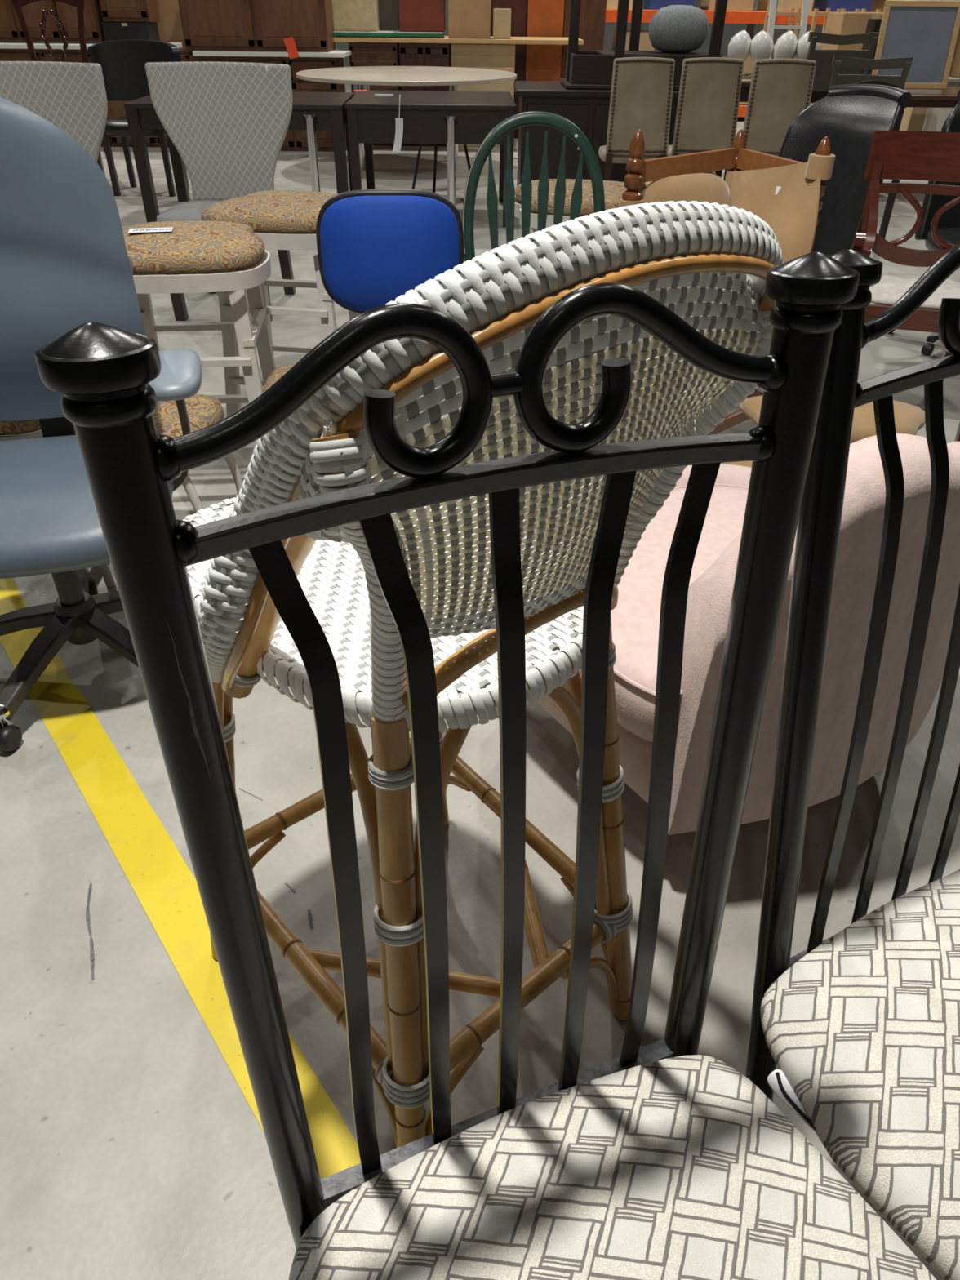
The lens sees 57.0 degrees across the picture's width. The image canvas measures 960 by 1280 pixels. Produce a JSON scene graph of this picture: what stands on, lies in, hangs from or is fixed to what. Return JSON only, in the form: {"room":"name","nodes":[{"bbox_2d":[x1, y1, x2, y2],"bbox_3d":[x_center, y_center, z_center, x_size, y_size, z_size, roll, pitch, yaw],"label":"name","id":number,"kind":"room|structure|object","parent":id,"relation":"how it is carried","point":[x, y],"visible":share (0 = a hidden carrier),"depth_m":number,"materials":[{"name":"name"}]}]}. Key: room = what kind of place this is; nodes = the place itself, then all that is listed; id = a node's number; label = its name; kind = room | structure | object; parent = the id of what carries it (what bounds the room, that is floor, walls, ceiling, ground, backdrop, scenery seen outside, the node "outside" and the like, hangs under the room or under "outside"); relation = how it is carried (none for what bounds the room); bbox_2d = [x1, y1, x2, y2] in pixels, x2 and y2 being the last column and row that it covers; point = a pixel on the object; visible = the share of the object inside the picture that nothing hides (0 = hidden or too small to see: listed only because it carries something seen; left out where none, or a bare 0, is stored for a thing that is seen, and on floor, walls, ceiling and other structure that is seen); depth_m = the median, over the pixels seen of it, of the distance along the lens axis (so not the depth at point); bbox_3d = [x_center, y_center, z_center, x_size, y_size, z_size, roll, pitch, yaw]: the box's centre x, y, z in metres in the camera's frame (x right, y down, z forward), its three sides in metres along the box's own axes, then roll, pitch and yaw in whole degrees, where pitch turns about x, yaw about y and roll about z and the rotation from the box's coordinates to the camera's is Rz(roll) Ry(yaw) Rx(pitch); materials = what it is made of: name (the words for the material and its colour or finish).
{"room":"second-hand shop","nodes":[
{"label":"second-hand shop","id":0,"kind":"room"},
{"bbox_2d":[0,84,959,1279],"bbox_3d":[0.046,-4.191,8.078,30.000,0.100,26.000,1,36,0],"label":"floor","id":1,"kind":"structure","parent":0,"point":[131,1148],"depth_m":1.53,"materials":[{"name":"concrete"}]},
{"bbox_2d":[0,418,43,441],"bbox_3d":[-1.294,-0.500,2.489,0.355,0.466,0.355,-2,36,-4],"label":"stool","id":2,"kind":"object","parent":1,"relation":"on","point":[9,428],"visible":0.04,"depth_m":2.27,"materials":[{"name":"fabric"}]},
{"bbox_2d":[0,61,107,162],"bbox_3d":[-2.076,-2.088,4.173,0.690,1.056,0.583,-2,36,-3],"label":"dining chair","id":3,"kind":"object","parent":1,"relation":"on","point":[72,96],"visible":0.32,"depth_m":4.11,"materials":[{"name":"grey fabric"}]},
{"bbox_2d":[0,48,112,146],"bbox_3d":[-4.413,-5.730,9.316,1.038,0.860,0.646,1,36,0],"label":"base cabinet","id":4,"kind":"object","parent":1,"relation":"on","point":[74,55],"visible":0.07,"depth_m":8.86,"materials":[{"name":"brown wood"}]},
{"bbox_2d":[0,41,182,49],"bbox_3d":[-4.081,-6.075,9.030,1.889,0.040,0.680,1,36,0],"label":"countertop","id":5,"kind":"structure","parent":4,"relation":"on","point":[3,45],"depth_m":8.76,"materials":[{"name":"laminate"}]},
{"bbox_2d":[0,0,63,42],"bbox_3d":[-4.651,-6.498,8.885,0.831,0.795,0.446,1,36,0],"label":"base cabinet","id":6,"kind":"object","parent":5,"relation":"on","point":[11,29],"visible":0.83,"depth_m":8.87,"materials":[{"name":"brown wood"}]},
{"bbox_2d":[54,0,105,43],"bbox_3d":[-4.030,-6.491,8.885,0.385,0.795,0.446,1,36,0],"label":"base cabinet","id":7,"kind":"object","parent":5,"relation":"on","point":[67,14],"visible":0.62,"depth_m":8.87,"materials":[{"name":"brown wood"}]},
{"bbox_2d":[101,22,159,41],"bbox_3d":[-3.584,-6.245,9.087,0.460,0.174,0.342,1,36,0],"label":"box","id":8,"kind":"object","parent":5,"relation":"on","point":[113,31],"visible":0.84,"depth_m":8.95,"materials":[{"name":"plastic"}]},
{"bbox_2d":[98,0,159,22],"bbox_3d":[-3.560,-6.571,8.853,0.472,0.620,0.396,1,36,0],"label":"base cabinet","id":9,"kind":"object","parent":8,"relation":"on","point":[112,11],"visible":1,"depth_m":8.86,"materials":[{"name":"brown wood"}]},
{"bbox_2d":[11,0,118,179],"bbox_3d":[-3.370,-4.384,7.077,0.570,1.342,0.572,-3,36,-5],"label":"chair","id":10,"kind":"object","parent":1,"relation":"on","point":[79,4],"visible":0.43,"depth_m":7.02,"materials":[{"name":"brown wood"}]},
{"bbox_2d":[0,97,202,751],"bbox_3d":[-0.932,-0.424,1.806,0.743,1.150,0.659,-8,37,-11],"label":"office chair","id":11,"kind":"object","parent":1,"relation":"on","point":[65,264],"visible":0.69,"depth_m":1.82,"materials":[{"name":"blue plastic"}]},
{"bbox_2d":[87,40,189,196],"bbox_3d":[-2.675,-4.086,6.939,0.707,1.020,0.561,1,36,0],"label":"dining chair","id":12,"kind":"object","parent":1,"relation":"on","point":[122,63],"visible":0.53,"depth_m":6.89,"materials":[{"name":"wood"}]},
{"bbox_2d":[106,47,194,147],"bbox_3d":[-3.396,-5.719,9.316,0.971,0.860,0.646,1,36,0],"label":"base cabinet","id":13,"kind":"object","parent":1,"relation":"on","point":[116,108],"visible":0.09,"depth_m":9.15,"materials":[{"name":"brown wood"}]},
{"bbox_2d":[74,394,244,587],"bbox_3d":[-0.846,-0.407,2.368,0.355,0.466,0.355,4,36,5],"label":"stool","id":14,"kind":"object","parent":1,"relation":"on","point":[203,411],"visible":0.21,"depth_m":2.23,"materials":[{"name":"fabric"}]},
{"bbox_2d":[74,394,223,438],"bbox_3d":[-0.844,-0.559,2.257,0.332,0.090,0.332,4,36,5],"label":"cushion","id":15,"kind":"object","parent":14,"relation":"on","point":[203,411],"depth_m":2.22,"materials":[{"name":"fabric"}]},
{"bbox_2d":[156,0,185,47],"bbox_3d":[-3.284,-6.344,9.630,0.460,1.504,0.402,1,36,0],"label":"cardboard box","id":16,"kind":"object","parent":1,"relation":"on","point":[170,25],"visible":0.02,"depth_m":9.28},
{"bbox_2d":[0,577,360,1208],"bbox_3d":[-1.105,0.020,2.168,0.099,0.001,3.700,-24,42,-29],"label":"tape","id":17,"kind":"object","parent":1,"relation":"on","point":[164,885],"visible":0.64,"depth_m":1.62,"materials":[{"name":"plastic"}]},
{"bbox_2d":[122,220,275,454],"bbox_3d":[-0.850,-0.837,2.700,0.500,0.776,0.485,-3,36,-5],"label":"bar stool","id":18,"kind":"object","parent":1,"relation":"on","point":[193,249],"visible":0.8,"depth_m":2.42,"materials":[{"name":"fabric"}]},
{"bbox_2d":[128,227,173,232],"bbox_3d":[-0.908,-1.131,2.436,0.115,0.003,0.050,-6,37,-10],"label":"paper label","id":19,"kind":"object","parent":18,"relation":"on","point":[148,229],"visible":1,"depth_m":2.43,"materials":[{"name":"white"}]},
{"bbox_2d":[122,220,264,275],"bbox_3d":[-0.847,-1.122,2.494,0.476,0.073,0.461,-3,36,-5],"label":"cushion","id":20,"kind":"object","parent":18,"relation":"on","point":[193,247],"depth_m":2.36,"materials":[{"name":"fabric"}]},
{"bbox_2d":[145,62,295,321],"bbox_3d":[-1.247,-2.149,4.270,0.690,1.056,0.583,2,36,2],"label":"dining chair","id":21,"kind":"object","parent":1,"relation":"on","point":[228,122],"visible":0.8,"depth_m":4.25,"materials":[{"name":"grey fabric"}]},
{"bbox_2d":[123,92,354,222],"bbox_3d":[-1.632,-3.488,6.378,1.420,0.730,0.950,-1,36,-2],"label":"side table","id":22,"kind":"object","parent":1,"relation":"on","point":[330,108],"visible":0.54,"depth_m":5.96,"materials":[{"name":"brown wood"}]},
{"bbox_2d":[189,54,346,151],"bbox_3d":[-2.146,-5.571,9.160,1.441,0.825,0.596,1,36,0],"label":"table","id":23,"kind":"object","parent":1,"relation":"on","point":[294,140],"visible":0.17,"depth_m":8.84,"materials":[{"name":"brown wood"}]},
{"bbox_2d":[192,49,351,57],"bbox_3d":[-2.056,-5.907,8.889,1.478,0.038,0.700,1,36,0],"label":"slab","id":24,"kind":"object","parent":23,"relation":"on","point":[335,53],"visible":0.64,"depth_m":8.61,"materials":[{"name":"laminate"}]},
{"bbox_2d":[177,0,335,52],"bbox_3d":[-2.182,-6.269,8.598,1.401,0.885,0.546,1,36,0],"label":"base cabinet","id":25,"kind":"object","parent":24,"relation":"on","point":[230,25],"visible":1,"depth_m":8.54,"materials":[{"name":"brown wood"}]},
{"bbox_2d":[283,36,299,59],"bbox_3d":[-1.829,-5.742,8.571,0.139,0.183,0.003,1,36,0],"label":"price tag","id":26,"kind":"object","parent":24,"relation":"hanging from","point":[290,44],"visible":1,"depth_m":8.57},
{"bbox_2d":[201,190,359,417],"bbox_3d":[-0.649,-1.140,3.121,0.500,0.776,0.485,5,36,6],"label":"bar stool","id":27,"kind":"object","parent":1,"relation":"on","point":[294,214],"visible":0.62,"depth_m":2.85,"materials":[{"name":"fabric"}]},
{"bbox_2d":[201,190,336,234],"bbox_3d":[-0.645,-1.425,2.915,0.476,0.073,0.461,5,36,6],"label":"cushion","id":28,"kind":"object","parent":27,"relation":"on","point":[268,211],"depth_m":2.77,"materials":[{"name":"fabric"}]},
{"bbox_2d":[302,113,320,191],"bbox_3d":[-1.120,-3.169,5.987,0.200,0.680,0.197,1,36,0],"label":"table leg","id":29,"kind":"object","parent":1,"relation":"on","point":[309,117],"visible":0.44,"depth_m":5.89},
{"bbox_2d":[262,362,374,457],"bbox_3d":[-0.434,-0.555,2.578,0.355,0.466,0.355,-1,36,-2],"label":"stool","id":30,"kind":"object","parent":1,"relation":"on","point":[278,372],"visible":0.03,"depth_m":2.46,"materials":[{"name":"fabric"}]},
{"bbox_2d":[262,362,297,393],"bbox_3d":[-0.432,-0.707,2.468,0.332,0.090,0.332,-1,36,-2],"label":"cushion","id":31,"kind":"object","parent":30,"relation":"on","point":[278,372],"depth_m":2.47,"materials":[{"name":"fabric"}]},
{"bbox_2d":[348,42,400,146],"bbox_3d":[-1.102,-5.898,9.538,0.496,0.930,0.646,1,36,0],"label":"base cabinet","id":32,"kind":"object","parent":1,"relation":"on","point":[363,54],"visible":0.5,"depth_m":9.10,"materials":[{"name":"brown wood"}]},
{"bbox_2d":[333,35,583,44],"bbox_3d":[-0.218,-6.297,9.270,2.544,0.040,0.800,1,36,0],"label":"countertop","id":33,"kind":"structure","parent":32,"relation":"on","point":[445,39],"depth_m":8.95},
{"bbox_2d":[333,30,444,37],"bbox_3d":[-0.958,-6.315,9.201,1.161,0.041,0.600,1,36,0],"label":"board","id":34,"kind":"object","parent":33,"relation":"on","point":[381,33],"visible":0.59,"depth_m":8.96,"materials":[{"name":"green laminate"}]},
{"bbox_2d":[332,0,380,31],"bbox_3d":[-1.309,-6.590,8.941,0.532,0.700,0.254,1,36,0],"label":"panel","id":35,"kind":"object","parent":34,"relation":"on","point":[348,15],"visible":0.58,"depth_m":8.97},
{"bbox_2d":[378,0,399,31],"bbox_3d":[-0.938,-6.674,9.062,0.210,0.700,0.054,1,36,0],"label":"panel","id":36,"kind":"object","parent":34,"relation":"on","point":[388,10],"visible":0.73,"depth_m":9.17,"materials":[{"name":"plastic"}]},
{"bbox_2d":[398,0,445,31],"bbox_3d":[-0.590,-6.612,8.981,0.458,0.700,0.304,1,36,0],"label":"panel","id":37,"kind":"object","parent":34,"relation":"on","point":[415,15],"visible":1,"depth_m":8.99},
{"bbox_2d":[448,0,490,38],"bbox_3d":[-0.104,-6.536,8.970,0.428,0.700,0.354,1,36,0],"label":"cardboard box","id":38,"kind":"object","parent":33,"relation":"on","point":[467,19],"visible":1,"depth_m":8.94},
{"bbox_2d":[493,8,511,39],"bbox_3d":[0.223,-6.280,9.005,0.178,0.250,0.184,1,36,0],"label":"cardboard box","id":39,"kind":"object","parent":33,"relation":"on","point":[501,16],"visible":1,"depth_m":8.93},
{"bbox_2d":[315,189,463,460],"bbox_3d":[-0.265,-0.966,2.787,0.437,0.884,0.499,-2,36,-3],"label":"chair","id":40,"kind":"object","parent":1,"relation":"on","point":[375,246],"visible":0.49,"depth_m":2.42,"materials":[{"name":"fabric"}]},
{"bbox_2d":[296,66,516,172],"bbox_3d":[-0.666,-4.865,8.274,2.000,0.750,2.000,1,36,0],"label":"round table","id":41,"kind":"object","parent":1,"relation":"on","point":[452,77],"visible":0.85,"depth_m":7.80,"materials":[{"name":"beige laminate"}]},
{"bbox_2d":[399,43,451,146],"bbox_3d":[-0.576,-5.892,9.538,0.516,0.930,0.646,1,36,0],"label":"base cabinet","id":42,"kind":"object","parent":1,"relation":"on","point":[437,55],"visible":0.23,"depth_m":9.11,"materials":[{"name":"brown wood"}]},
{"bbox_2d":[345,90,515,227],"bbox_3d":[-0.332,-3.507,6.415,1.120,0.740,1.050,0,36,-1],"label":"side table","id":43,"kind":"object","parent":1,"relation":"on","point":[371,117],"visible":0.81,"depth_m":5.89,"materials":[{"name":"brown wood"}]},
{"bbox_2d":[392,94,403,152],"bbox_3d":[-0.543,-3.391,5.807,0.080,0.328,0.026,1,36,0],"label":"tag","id":44,"kind":"object","parent":43,"relation":"hanging from","point":[399,121],"visible":1,"depth_m":5.85,"materials":[{"name":"white paper"}]},
{"bbox_2d":[411,143,471,192],"bbox_3d":[-0.298,-3.856,7.150,0.404,0.447,0.404,-18,40,-24],"label":"chair","id":45,"kind":"object","parent":1,"relation":"on","point":[420,144],"visible":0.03,"depth_m":7.06,"materials":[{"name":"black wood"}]},
{"bbox_2d":[443,115,457,206],"bbox_3d":[-0.195,-3.159,5.987,0.200,0.680,0.197,1,36,0],"label":"chrome post","id":46,"kind":"object","parent":1,"relation":"on","point":[451,131],"visible":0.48,"depth_m":5.91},
{"bbox_2d":[450,43,515,146],"bbox_3d":[0.028,-5.896,9.558,0.664,0.924,0.552,1,36,0],"label":"cardboard box","id":47,"kind":"object","parent":1,"relation":"on","point":[489,56],"visible":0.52,"depth_m":9.15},
{"bbox_2d":[182,200,783,1147],"bbox_3d":[-0.090,0.065,1.109,0.556,1.190,0.623,-26,44,-32],"label":"bar chair","id":48,"kind":"object","parent":1,"relation":"on","point":[323,447],"visible":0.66,"depth_m":0.75,"materials":[{"name":"white wicker"}]},
{"bbox_2d":[35,252,936,1279],"bbox_3d":[0.097,0.439,0.596,0.540,1.181,0.553,-13,38,-18],"label":"dining chair","id":49,"kind":"object","parent":1,"relation":"on","point":[660,1159],"visible":1,"depth_m":0.59,"materials":[{"name":"black paint"}]},
{"bbox_2d":[288,1054,936,1279],"bbox_3d":[0.112,0.553,0.629,0.540,0.084,0.468,-13,38,-18],"label":"seat cushion","id":50,"kind":"object","parent":49,"relation":"on","point":[637,1166],"depth_m":0.72,"materials":[{"name":"fabric"}]},
{"bbox_2d":[490,0,526,137],"bbox_3d":[0.307,-6.658,9.867,0.385,1.800,0.404,1,36,0],"label":"tall cabinet","id":51,"kind":"object","parent":1,"relation":"on","point":[518,7],"visible":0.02,"depth_m":9.62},
{"bbox_2d":[462,111,605,456],"bbox_3d":[0.174,-1.014,2.738,0.446,1.035,0.449,-1,36,-2],"label":"chair","id":52,"kind":"object","parent":1,"relation":"on","point":[561,123],"visible":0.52,"depth_m":2.69,"materials":[{"name":"green paint"}]},
{"bbox_2d":[524,0,564,81],"bbox_3d":[0.707,-6.625,9.826,0.390,1.800,0.404,1,36,0],"label":"tall cabinet","id":53,"kind":"object","parent":1,"relation":"on","point":[544,18],"visible":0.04,"depth_m":9.62,"materials":[{"name":"wood"}]},
{"bbox_2d":[511,178,626,407],"bbox_3d":[0.356,-1.315,3.377,0.500,0.776,0.485,5,36,6],"label":"bar stool","id":54,"kind":"object","parent":1,"relation":"on","point":[613,190],"visible":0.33,"depth_m":3.04,"materials":[{"name":"fabric"}]},
{"bbox_2d":[515,178,626,217],"bbox_3d":[0.359,-1.600,3.171,0.476,0.073,0.461,5,36,6],"label":"cushion","id":55,"kind":"object","parent":54,"relation":"on","point":[613,190],"depth_m":3.03,"materials":[{"name":"fabric"}]},
{"bbox_2d":[560,0,606,77],"bbox_3d":[1.131,-6.620,9.826,0.442,1.800,0.404,1,36,0],"label":"tall cabinet","id":56,"kind":"object","parent":1,"relation":"on","point":[593,12],"visible":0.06,"depth_m":9.56,"materials":[{"name":"brown wood"}]},
{"bbox_2d":[513,80,719,186],"bbox_3d":[1.073,-3.916,6.972,1.620,0.772,0.840,1,36,0],"label":"sideboard","id":57,"kind":"object","parent":1,"relation":"on","point":[588,109],"visible":0.24,"depth_m":6.59,"materials":[{"name":"brown wood"}]},
{"bbox_2d":[560,0,727,90],"bbox_3d":[1.182,-4.512,6.452,1.105,0.800,0.660,1,36,0],"label":"table","id":58,"kind":"object","parent":57,"relation":"on","point":[584,69],"visible":0.61,"depth_m":6.37,"materials":[{"name":"brown wood"}]},
{"bbox_2d":[595,49,721,57],"bbox_3d":[1.308,-4.353,6.567,0.850,0.020,0.600,1,36,0],"label":"shelf","id":59,"kind":"object","parent":58,"relation":"attached to","point":[602,53],"depth_m":6.32,"materials":[{"name":"brown wood"}]},
{"bbox_2d":[648,4,708,52],"bbox_3d":[1.457,-4.489,6.492,0.440,0.287,0.440,1,36,0],"label":"knitted pouf","id":60,"kind":"object","parent":58,"relation":"on","point":[672,28],"visible":1,"depth_m":6.36,"materials":[{"name":"fabric"}]},
{"bbox_2d":[598,57,675,180],"bbox_3d":[1.058,-3.415,6.082,0.442,1.012,0.531,1,36,0],"label":"chair","id":61,"kind":"object","parent":1,"relation":"on","point":[642,91],"visible":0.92,"depth_m":5.81,"materials":[{"name":"beige fabric"}]},
{"bbox_2d":[666,57,743,180],"bbox_3d":[1.516,-3.439,6.123,0.442,1.012,0.531,1,36,1],"label":"chair","id":62,"kind":"object","parent":1,"relation":"on","point":[710,87],"visible":0.84,"depth_m":5.84,"materials":[{"name":"beige fabric"}]},
{"bbox_2d":[604,128,835,442],"bbox_3d":[0.691,-0.993,2.733,0.540,1.010,0.694,-11,38,-16],"label":"sling chair","id":63,"kind":"object","parent":1,"relation":"on","point":[792,214],"visible":0.34,"depth_m":2.57,"materials":[{"name":"brown wood"}]},
{"bbox_2d":[639,171,715,193],"bbox_3d":[0.611,-1.395,2.739,0.362,0.168,0.086,-24,43,-30],"label":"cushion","id":64,"kind":"object","parent":63,"relation":"on","point":[646,184],"visible":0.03,"depth_m":2.64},
{"bbox_2d":[642,173,730,212],"bbox_3d":[0.628,-1.296,2.674,0.342,0.200,0.114,-20,41,-26],"label":"cushion","id":65,"kind":"object","parent":63,"relation":"on","point":[699,187],"visible":0.38,"depth_m":2.61,"materials":[{"name":"fabric"}]},
{"bbox_2d":[524,433,959,835],"bbox_3d":[0.490,-0.154,1.735,0.878,0.823,0.850,-21,41,-27],"label":"armchair","id":66,"kind":"object","parent":1,"relation":"on","point":[635,619],"visible":0.33,"depth_m":1.40,"materials":[{"name":"fabric"}]},
{"bbox_2d":[558,485,748,742],"bbox_3d":[0.434,-0.112,1.720,0.746,0.140,0.580,-21,41,-27],"label":"seat cushion","id":67,"kind":"object","parent":66,"relation":"on","point":[635,619],"depth_m":1.54,"materials":[{"name":"pink fabric"}]},
{"bbox_2d":[604,0,883,116],"bbox_3d":[3.689,-8.054,11.671,5.090,2.000,1.070,1,36,0],"label":"rack","id":68,"kind":"object","parent":1,"relation":"on","point":[754,16],"visible":0.06,"depth_m":11.17,"materials":[{"name":"orange metal"}]},
{"bbox_2d":[606,0,632,9],"bbox_3d":[1.692,-8.350,11.348,0.550,0.404,0.602,1,36,0],"label":"cardboard box","id":69,"kind":"object","parent":68,"relation":"on","point":[611,4],"visible":0.19,"depth_m":11.20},
{"bbox_2d":[612,30,654,50],"bbox_3d":[2.025,-7.676,11.834,0.483,0.789,0.602,1,36,0],"label":"cardboard box","id":70,"kind":"object","parent":68,"relation":"on","point":[645,44],"visible":0.1,"depth_m":11.44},
{"bbox_2d":[643,0,694,9],"bbox_3d":[2.442,-8.342,11.348,0.550,0.404,0.602,1,36,0],"label":"cardboard box","id":71,"kind":"object","parent":68,"relation":"on","point":[648,4],"visible":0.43,"depth_m":11.19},
{"bbox_2d":[700,0,754,10],"bbox_3d":[3.192,-8.333,11.348,0.550,0.404,0.602,1,36,0],"label":"cardboard box","id":72,"kind":"object","parent":68,"relation":"on","point":[708,5],"visible":0.71,"depth_m":11.20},
{"bbox_2d":[738,53,772,104],"bbox_3d":[3.584,-7.607,11.871,0.423,0.660,0.602,1,36,0],"label":"cardboard box","id":73,"kind":"object","parent":68,"relation":"on","point":[748,64],"visible":0.02,"depth_m":11.58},
{"bbox_2d":[756,0,813,11],"bbox_3d":[3.942,-8.325,11.348,0.550,0.404,0.602,1,36,0],"label":"cardboard box","id":74,"kind":"object","parent":68,"relation":"on","point":[762,5],"visible":0.57,"depth_m":11.20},
{"bbox_2d":[813,0,873,12],"bbox_3d":[4.692,-8.317,11.348,0.550,0.404,0.602,1,36,0],"label":"cardboard box","id":75,"kind":"object","parent":68,"relation":"on","point":[850,6],"visible":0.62,"depth_m":11.19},
{"bbox_2d":[871,0,885,12],"bbox_3d":[5.442,-8.309,11.348,0.550,0.404,0.602,1,36,0],"label":"cardboard box","id":76,"kind":"object","parent":68,"relation":"on","point":[877,4],"visible":0.09,"depth_m":11.47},
{"bbox_2d":[719,76,827,177],"bbox_3d":[2.426,-4.147,7.288,1.060,0.800,0.700,1,36,0],"label":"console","id":77,"kind":"object","parent":1,"relation":"on","point":[745,86],"visible":0.02,"depth_m":6.84,"materials":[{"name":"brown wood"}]},
{"bbox_2d":[727,30,820,76],"bbox_3d":[2.279,-4.538,6.867,0.688,0.324,0.246,1,36,0],"label":"chandelier","id":78,"kind":"object","parent":77,"relation":"on","point":[740,46],"visible":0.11,"depth_m":6.79,"materials":[{"name":"silver metal"}]},
{"bbox_2d":[742,58,816,170],"bbox_3d":[1.972,-3.405,6.082,0.442,1.012,0.531,2,36,2],"label":"chair","id":79,"kind":"object","parent":1,"relation":"on","point":[780,89],"visible":0.6,"depth_m":5.78,"materials":[{"name":"beige fabric"}]},
{"bbox_2d":[763,7,801,48],"bbox_3d":[3.321,-6.404,10.030,0.355,1.252,0.355,1,36,0],"label":"frame","id":80,"kind":"object","parent":1,"relation":"on","point":[792,13],"visible":0.17,"depth_m":9.66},
{"bbox_2d":[767,0,809,58],"bbox_3d":[2.754,-5.187,8.046,0.380,1.609,0.479,-2,36,-4],"label":"ladder","id":81,"kind":"object","parent":1,"relation":"on","point":[771,26],"visible":0.19,"depth_m":7.91,"materials":[{"name":"metal"}]},
{"bbox_2d":[793,8,841,105],"bbox_3d":[3.741,-6.399,10.030,0.355,1.252,0.355,-4,36,-6],"label":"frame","id":82,"kind":"object","parent":1,"relation":"on","point":[815,13],"visible":0.18,"depth_m":9.62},
{"bbox_2d":[720,395,924,467],"bbox_3d":[0.896,-0.414,2.413,0.783,0.454,0.477,1,36,0],"label":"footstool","id":83,"kind":"object","parent":1,"relation":"on","point":[909,419],"visible":0.05,"depth_m":2.28,"materials":[{"name":"fabric"}]},
{"bbox_2d":[746,84,911,398],"bbox_3d":[1.244,-1.590,3.532,0.749,1.046,0.598,-24,43,-30],"label":"leather chair","id":84,"kind":"object","parent":1,"relation":"on","point":[850,115],"visible":0.35,"depth_m":3.43,"materials":[{"name":"black leather"}]},
{"bbox_2d":[806,31,878,91],"bbox_3d":[2.643,-3.924,6.708,0.520,1.137,0.467,-4,36,-6],"label":"chair","id":85,"kind":"object","parent":1,"relation":"on","point":[824,58],"visible":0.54,"depth_m":6.48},
{"bbox_2d":[745,244,959,1279],"bbox_3d":[0.540,0.290,0.842,0.530,1.155,0.644,-17,39,-22],"label":"dining chair","id":86,"kind":"object","parent":1,"relation":"on","point":[862,1024],"visible":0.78,"depth_m":0.82,"materials":[{"name":"black paint"}]},
{"bbox_2d":[767,1069,817,1134],"bbox_3d":[0.310,0.442,0.837,0.026,0.004,0.084,-24,43,-30],"label":"paper tag","id":87,"kind":"object","parent":86,"relation":"on","point":[777,1081],"visible":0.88,"depth_m":0.85,"materials":[{"name":"white"}]},
{"bbox_2d":[760,871,959,1279],"bbox_3d":[0.574,0.416,0.839,0.509,0.084,0.468,-17,39,-22],"label":"seat cushion","id":88,"kind":"object","parent":86,"relation":"on","point":[862,1024],"depth_m":0.84,"materials":[{"name":"fabric"}]},
{"bbox_2d":[826,55,912,95],"bbox_3d":[2.659,-3.523,6.258,0.520,1.017,0.467,4,36,5],"label":"folding chair","id":89,"kind":"object","parent":1,"relation":"on","point":[905,63],"visible":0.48,"depth_m":6.03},
{"bbox_2d":[862,18,881,75],"bbox_3d":[3.678,-5.228,8.470,0.160,1.184,0.202,1,36,0],"label":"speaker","id":90,"kind":"object","parent":1,"relation":"on","point":[873,25],"visible":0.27,"depth_m":8.15},
{"bbox_2d":[853,80,899,238],"bbox_3d":[2.454,-3.044,5.676,0.340,0.913,0.470,1,36,0],"label":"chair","id":91,"kind":"object","parent":1,"relation":"on","point":[891,196],"visible":0.06,"depth_m":5.60,"materials":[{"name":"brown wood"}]},
{"bbox_2d":[851,130,959,441],"bbox_3d":[1.571,-1.249,3.172,0.544,0.944,0.680,10,37,13],"label":"armchair","id":92,"kind":"object","parent":1,"relation":"on","point":[908,155],"visible":0.66,"depth_m":3.17,"materials":[{"name":"wood"}]},
{"bbox_2d":[899,106,927,131],"bbox_3d":[5.219,-6.248,9.755,0.900,1.354,0.502,1,36,0],"label":"cardboard box","id":93,"kind":"object","parent":1,"relation":"on","point":[913,117],"visible":0.02,"depth_m":9.82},
{"bbox_2d":[888,89,959,355],"bbox_3d":[2.267,-1.875,3.975,0.598,1.006,0.749,7,36,8],"label":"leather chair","id":94,"kind":"object","parent":1,"relation":"on","point":[948,223],"visible":0.43,"depth_m":4.02,"materials":[{"name":"black leather"}]},
{"bbox_2d":[902,86,959,107],"bbox_3d":[4.165,-4.074,7.265,2.240,0.740,0.900,1,36,0],"label":"dining table","id":95,"kind":"object","parent":1,"relation":"on","point":[922,98],"visible":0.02,"depth_m":6.74,"materials":[{"name":"brown wood"}]},
{"bbox_2d":[871,0,959,89],"bbox_3d":[3.355,-4.572,6.798,0.580,0.564,0.128,3,36,3],"label":"framed board","id":96,"kind":"object","parent":95,"relation":"on","point":[926,31],"visible":0.75,"depth_m":6.77,"materials":[{"name":"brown wood"}]},
{"bbox_2d":[921,107,954,131],"bbox_3d":[4.652,-4.718,8.276,0.800,0.604,0.602,1,36,0],"label":"carton","id":97,"kind":"object","parent":1,"relation":"on","point":[935,118],"visible":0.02,"depth_m":8.25,"materials":[{"name":"cardboard"}]},
{"bbox_2d":[946,75,959,86],"bbox_3d":[5.160,-5.406,9.133,3.200,0.720,1.000,1,36,0],"label":"work table","id":98,"kind":"object","parent":1,"relation":"on","point":[952,81],"visible":0.02,"depth_m":8.56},
{"bbox_2d":[821,12,882,49],"bbox_3d":[3.816,-5.974,8.854,0.620,0.504,0.502,1,36,0],"label":"cardboard box","id":99,"kind":"object","parent":98,"relation":"on","point":[837,23],"visible":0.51,"depth_m":8.60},
{"bbox_2d":[949,26,959,77],"bbox_3d":[4.984,-5.840,8.687,0.620,0.504,0.514,1,36,0],"label":"cardboard box","id":100,"kind":"object","parent":98,"relation":"on","point":[955,66],"visible":0.18,"depth_m":8.66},
{"bbox_2d":[334,0,873,71],"bbox_3d":[0.165,-14.997,16.423,30.000,7.600,0.200,1,36,0],"label":"wall","id":101,"kind":"structure","parent":0,"point":[730,30],"depth_m":18.11,"materials":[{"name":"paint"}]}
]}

